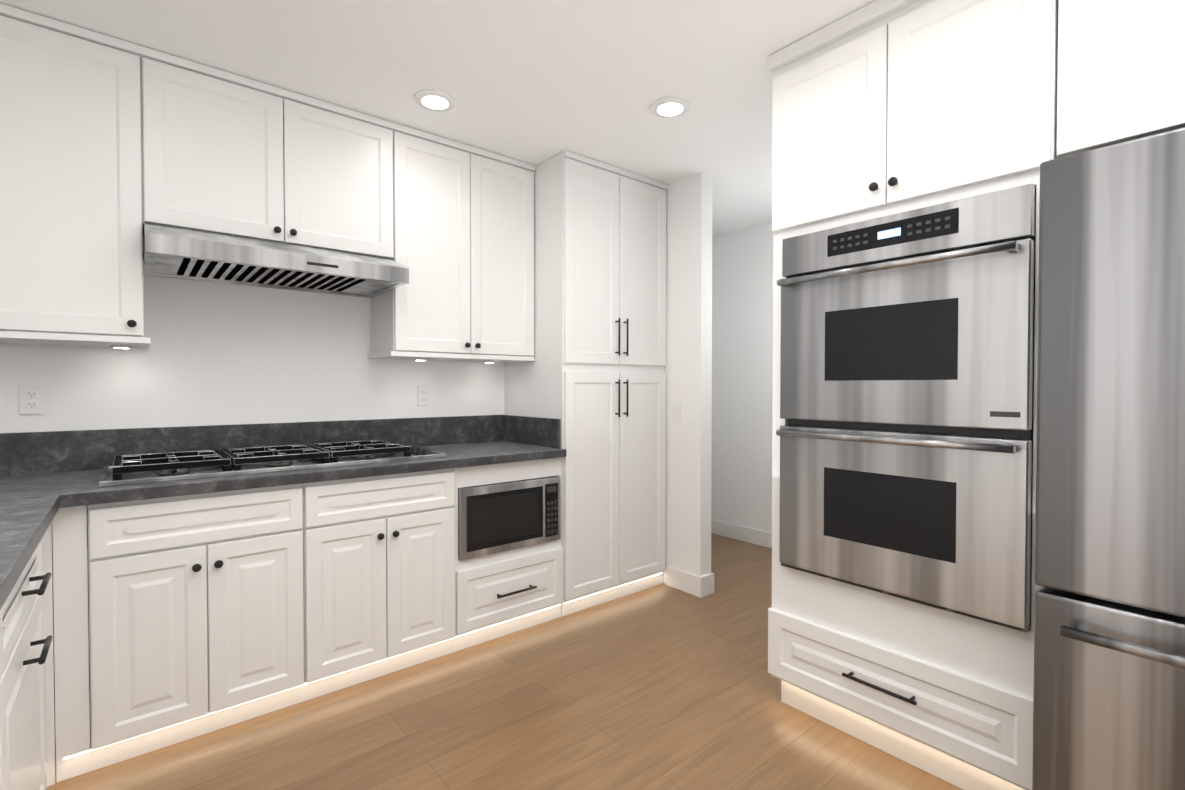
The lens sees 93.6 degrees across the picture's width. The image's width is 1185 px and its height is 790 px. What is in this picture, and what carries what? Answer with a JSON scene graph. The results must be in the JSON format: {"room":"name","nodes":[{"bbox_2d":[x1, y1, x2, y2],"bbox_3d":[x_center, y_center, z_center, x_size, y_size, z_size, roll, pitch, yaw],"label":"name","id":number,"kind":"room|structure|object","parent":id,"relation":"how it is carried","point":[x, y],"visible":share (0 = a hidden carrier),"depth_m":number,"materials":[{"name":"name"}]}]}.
{"room":"kitchen","nodes":[
{"label":"kitchen","id":0,"kind":"room"},
{"bbox_2d":[0,275,503,432],"bbox_3d":[-0.844,-0.056,3.324,4.960,2.510,0.150,-1,1,-40],"label":"wall","id":1,"kind":"structure","parent":0,"point":[214,353],"depth_m":2.56,"materials":[{"name":"paint"}]},
{"bbox_2d":[19,384,44,414],"bbox_3d":[-2.150,0.017,2.134,0.070,0.115,0.008,-1,1,-40],"label":"electrical outlet","id":2,"kind":"object","parent":1,"relation":"attached to","point":[31,398],"visible":1,"depth_m":2.13,"materials":[{"name":"white plastic"}]},
{"bbox_2d":[0,3,147,346],"bbox_3d":[-2.004,-0.753,2.020,0.572,1.073,0.348,-1,1,-40],"label":"upper cabinet","id":3,"kind":"object","parent":1,"relation":"attached to","point":[110,146],"depth_m":1.95,"materials":[{"name":"white wood"}]},
{"bbox_2d":[144,47,399,262],"bbox_3d":[-1.423,-0.974,2.499,0.937,0.646,0.348,-1,1,-40],"label":"upper cabinet","id":4,"kind":"object","parent":1,"relation":"attached to","point":[231,154],"depth_m":2.32,"materials":[{"name":"white wood"}]},
{"bbox_2d":[143,223,408,297],"bbox_3d":[-1.361,-0.576,2.431,0.931,0.142,0.542,-1,1,-40],"label":"range hood","id":5,"kind":"object","parent":4,"relation":"attached to","point":[178,253],"visible":0.96,"depth_m":2.28,"materials":[{"name":"metal"}]},
{"bbox_2d":[418,385,429,405],"bbox_3d":[-0.949,0.002,3.132,0.070,0.115,0.008,-1,1,-40],"label":"electrical outlet","id":6,"kind":"object","parent":1,"relation":"attached to","point":[423,395],"visible":1,"depth_m":3.13,"materials":[{"name":"white plastic"}]},
{"bbox_2d":[368,123,535,362],"bbox_3d":[-0.752,-0.761,3.061,0.807,1.088,0.348,-1,1,-40],"label":"upper cabinet","id":7,"kind":"object","parent":1,"relation":"attached to","point":[467,211],"depth_m":2.89,"materials":[{"name":"white wood"}]},
{"bbox_2d":[0,0,875,237],"bbox_3d":[0.866,-1.329,1.246,4.960,0.100,5.500,-1,1,-40],"label":"ceiling","id":8,"kind":"structure","parent":0,"point":[535,82],"depth_m":2.17,"materials":[{"name":"paint"}]},
{"bbox_2d":[414,89,455,111],"bbox_3d":[-0.692,-1.291,2.449,0.176,0.012,0.176,-1,1,-40],"label":"recessed light","id":9,"kind":"object","parent":8,"relation":"in","point":[435,100],"visible":1,"depth_m":2.43,"materials":[{"name":"white plastic"}]},
{"bbox_2d":[651,97,689,117],"bbox_3d":[0.350,-1.292,2.509,0.176,0.012,0.176,-1,1,-40],"label":"recessed light","id":10,"kind":"object","parent":8,"relation":"in","point":[670,107],"visible":0.98,"depth_m":2.49,"materials":[{"name":"white plastic"}]},
{"bbox_2d":[47,533,962,789],"bbox_3d":[0.866,1.270,1.286,4.960,0.080,5.500,-1,1,-40],"label":"floor","id":11,"kind":"structure","parent":0,"point":[663,686],"depth_m":2.05,"materials":[{"name":"brown wood"}]},
{"bbox_2d":[0,522,55,789],"bbox_3d":[-1.603,0.796,1.123,0.658,0.874,1.060,-1,1,-40],"label":"base cabinet","id":12,"kind":"object","parent":11,"relation":"on","point":[27,723],"visible":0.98,"depth_m":1.26,"materials":[{"name":"white wood"}]},
{"bbox_2d":[0,435,67,609],"bbox_3d":[-1.568,0.258,1.092,0.682,0.200,1.020,-1,1,-40],"label":"countertop","id":13,"kind":"structure","parent":12,"relation":"on","point":[45,476],"depth_m":1.72,"materials":[{"name":"grey stone"}]},
{"bbox_2d":[80,483,311,772],"bbox_3d":[-1.570,0.779,2.223,0.629,0.874,0.626,-1,1,-40],"label":"base cabinet","id":14,"kind":"object","parent":11,"relation":"on","point":[177,619],"depth_m":1.95,"materials":[{"name":"white wood"}]},
{"bbox_2d":[308,467,463,698],"bbox_3d":[-1.074,0.773,2.636,0.661,0.874,0.626,-1,1,-40],"label":"base cabinet","id":15,"kind":"object","parent":11,"relation":"on","point":[386,569],"depth_m":2.38,"materials":[{"name":"white wood"}]},
{"bbox_2d":[0,415,565,506],"bbox_3d":[-1.356,0.239,2.367,2.639,0.200,0.670,-1,1,-40],"label":"countertop","id":16,"kind":"structure","parent":15,"relation":"on","point":[466,441],"depth_m":2.51,"materials":[{"name":"grey stone"}]},
{"bbox_2d":[99,439,445,486],"bbox_3d":[-1.320,0.265,2.428,1.233,0.064,0.477,-1,1,-40],"label":"cooktop","id":17,"kind":"object","parent":16,"relation":"in","point":[146,468],"visible":1,"depth_m":2.25,"materials":[{"name":"metal"}]},
{"bbox_2d":[464,533,562,648],"bbox_3d":[-0.594,0.988,3.037,0.614,0.430,0.626,-1,1,-40],"label":"base cabinet","id":18,"kind":"object","parent":11,"relation":"on","point":[510,591],"depth_m":2.80,"materials":[{"name":"white wood"}]},
{"bbox_2d":[458,476,560,560],"bbox_3d":[-0.568,0.604,3.001,0.582,0.336,0.555,-1,1,-40],"label":"microwave","id":19,"kind":"object","parent":18,"relation":"in","point":[499,517],"visible":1,"depth_m":2.76,"materials":[{"name":"metal"}]},
{"bbox_2d":[504,150,667,615],"bbox_3d":[-0.029,-0.057,3.467,0.800,2.508,0.664,-1,1,-40],"label":"pantry cabinet","id":20,"kind":"object","parent":11,"relation":"on","point":[592,377],"visible":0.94,"depth_m":3.19,"materials":[{"name":"white wood"}]},
{"bbox_2d":[767,0,1057,789],"bbox_3d":[1.178,-0.035,2.010,0.678,2.508,0.856,-1,1,-40],"label":"tall cabinet","id":21,"kind":"object","parent":11,"relation":"on","point":[881,108],"visible":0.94,"depth_m":1.76,"materials":[{"name":"white wood"}]},
{"bbox_2d":[776,183,1035,632],"bbox_3d":[1.154,0.032,1.971,0.668,1.225,0.750,-1,1,-40],"label":"double oven","id":22,"kind":"object","parent":21,"relation":"in","point":[905,433],"visible":1,"depth_m":1.72,"materials":[{"name":"metal"}]},
{"bbox_2d":[1056,0,1184,157],"bbox_3d":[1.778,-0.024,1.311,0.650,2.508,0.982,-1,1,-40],"label":"upper cabinet","id":23,"kind":"object","parent":21,"relation":"attached to","point":[1120,71],"visible":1,"depth_m":1.39,"materials":[{"name":"white wood"}]},
{"bbox_2d":[1032,127,1184,789],"bbox_3d":[1.658,0.341,1.236,0.927,1.780,0.912,-1,1,-40],"label":"refrigerator","id":24,"kind":"object","parent":11,"relation":"on","point":[1109,668],"visible":1,"depth_m":1.22,"materials":[{"name":"metal"}]},
{"bbox_2d":[663,172,711,583],"bbox_3d":[0.393,-0.061,3.669,0.100,2.510,0.900,-1,1,-40],"label":"wall","id":25,"kind":"structure","parent":0,"point":[688,369],"depth_m":3.36,"materials":[{"name":"paint"}]},
{"bbox_2d":[666,566,704,597],"bbox_3d":[0.556,1.138,3.401,0.014,0.120,0.280,-1,1,-40],"label":"baseboard","id":26,"kind":"structure","parent":25,"relation":"attached to","point":[693,584],"depth_m":3.38,"materials":[{"name":"white wood"}]},
{"bbox_2d":[705,572,713,594],"bbox_3d":[0.446,1.133,3.696,0.041,0.120,0.874,-1,1,-40],"label":"baseboard","id":27,"kind":"structure","parent":25,"relation":"attached to","point":[709,578],"depth_m":3.34,"materials":[{"name":"white wood"}]},
{"bbox_2d":[711,223,772,532],"bbox_3d":[2.715,-0.048,2.804,0.150,2.510,5.200,-1,1,-40],"label":"wall","id":28,"kind":"structure","parent":0,"point":[742,364],"depth_m":4.49,"materials":[{"name":"paint"}]},
{"bbox_2d":[711,519,771,547],"bbox_3d":[2.651,1.148,2.768,0.017,0.120,5.200,-1,1,-40],"label":"baseboard","id":29,"kind":"structure","parent":28,"relation":"attached to","point":[746,534],"depth_m":4.49,"materials":[{"name":"white wood"}]}
]}

